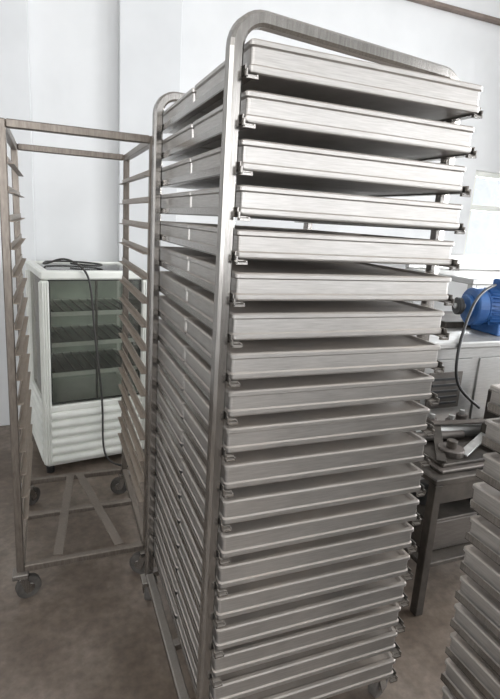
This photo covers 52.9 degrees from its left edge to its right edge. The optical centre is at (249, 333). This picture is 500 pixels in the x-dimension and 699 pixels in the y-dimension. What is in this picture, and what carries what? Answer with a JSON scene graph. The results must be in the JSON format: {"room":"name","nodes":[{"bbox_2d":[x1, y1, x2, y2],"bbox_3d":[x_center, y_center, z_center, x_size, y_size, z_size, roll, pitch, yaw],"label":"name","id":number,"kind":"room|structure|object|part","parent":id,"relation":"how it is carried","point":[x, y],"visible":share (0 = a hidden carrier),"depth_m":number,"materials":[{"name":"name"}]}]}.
{"room":"commercial kitchen","nodes":[
{"label":"commercial kitchen","id":0,"kind":"room"},
{"bbox_2d":[0,425,465,698],"bbox_3d":[1.180,1.375,1.019,7.800,0.100,7.200,-2,14,-22],"label":"floor","id":1,"kind":"structure","parent":0,"point":[89,631],"depth_m":1.84,"materials":[{"name":"concrete"}]},
{"bbox_2d":[0,117,151,597],"bbox_3d":[-0.717,0.091,2.105,0.521,1.700,0.736,-2,14,-22],"label":"rack","id":2,"kind":"object","parent":1,"relation":"on","point":[28,584],"visible":0.97,"depth_m":1.97,"materials":[{"name":"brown metal"}]},
{"bbox_2d":[25,258,146,472],"bbox_3d":[-0.962,0.137,2.994,0.600,1.193,0.670,-4,15,-30],"label":"refrigerator","id":3,"kind":"object","parent":1,"relation":"on","point":[73,308],"visible":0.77,"depth_m":2.90,"materials":[{"name":"white plastic"}]},
{"bbox_2d":[140,9,482,698],"bbox_3d":[0.061,0.203,1.558,0.710,1.814,0.856,-2,14,-22],"label":"trolley","id":4,"kind":"object","parent":1,"relation":"on","point":[287,379],"visible":1,"depth_m":1.17,"materials":[{"name":"silver metal"}]},
{"bbox_2d":[403,389,499,615],"bbox_3d":[0.956,0.663,2.190,0.820,0.750,0.440,-2,14,-22],"label":"workbench","id":5,"kind":"object","parent":1,"relation":"on","point":[455,451],"visible":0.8,"depth_m":1.94,"materials":[{"name":"metal"}]},
{"bbox_2d":[405,254,499,302],"bbox_3d":[1.820,0.055,3.935,1.100,1.280,0.700,-2,14,-22],"label":"work table","id":6,"kind":"object","parent":1,"relation":"on","point":[477,271],"visible":0.27,"depth_m":3.94,"materials":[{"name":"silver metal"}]},
{"bbox_2d":[413,278,499,479],"bbox_3d":[1.022,0.290,2.774,0.930,1.230,0.704,-2,14,-22],"label":"machine","id":7,"kind":"object","parent":1,"relation":"on","point":[470,357],"visible":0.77,"depth_m":2.47,"materials":[{"name":"silver metal"}]},
{"bbox_3d":[1.276,-0.146,2.614,0.445,0.279,0.217,1,13,-11],"label":"motor","id":8,"kind":"part","parent":7,"relation":"part of","materials":[{"name":"blue paint"}]},
{"bbox_2d":[440,384,499,698],"bbox_3d":[0.925,0.725,0.995,0.620,1.147,0.834,-2,14,-22],"label":"trolley","id":9,"kind":"object","parent":1,"relation":"on","point":[472,671],"visible":1,"depth_m":1.19,"materials":[{"name":"silver metal"}]},
{"bbox_2d":[0,0,499,425],"bbox_3d":[0.044,-1.248,3.715,7.800,3.700,0.220,-2,14,-22],"label":"wall","id":10,"kind":"structure","parent":0,"point":[94,64],"depth_m":3.28,"materials":[{"name":"paint"}]},
{"bbox_2d":[407,0,499,25],"bbox_3d":[2.171,-2.556,4.166,3.050,0.030,0.055,-2,14,-22],"label":"trim","id":11,"kind":"structure","parent":10,"relation":"attached to","point":[431,3],"depth_m":3.94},
{"bbox_2d":[463,170,499,255],"bbox_3d":[2.437,-0.975,4.768,1.090,1.000,0.060,-2,14,-22],"label":"window","id":12,"kind":"structure","parent":10,"relation":"in","point":[481,174],"depth_m":4.54,"materials":[{"name":"white metal"}]}
]}

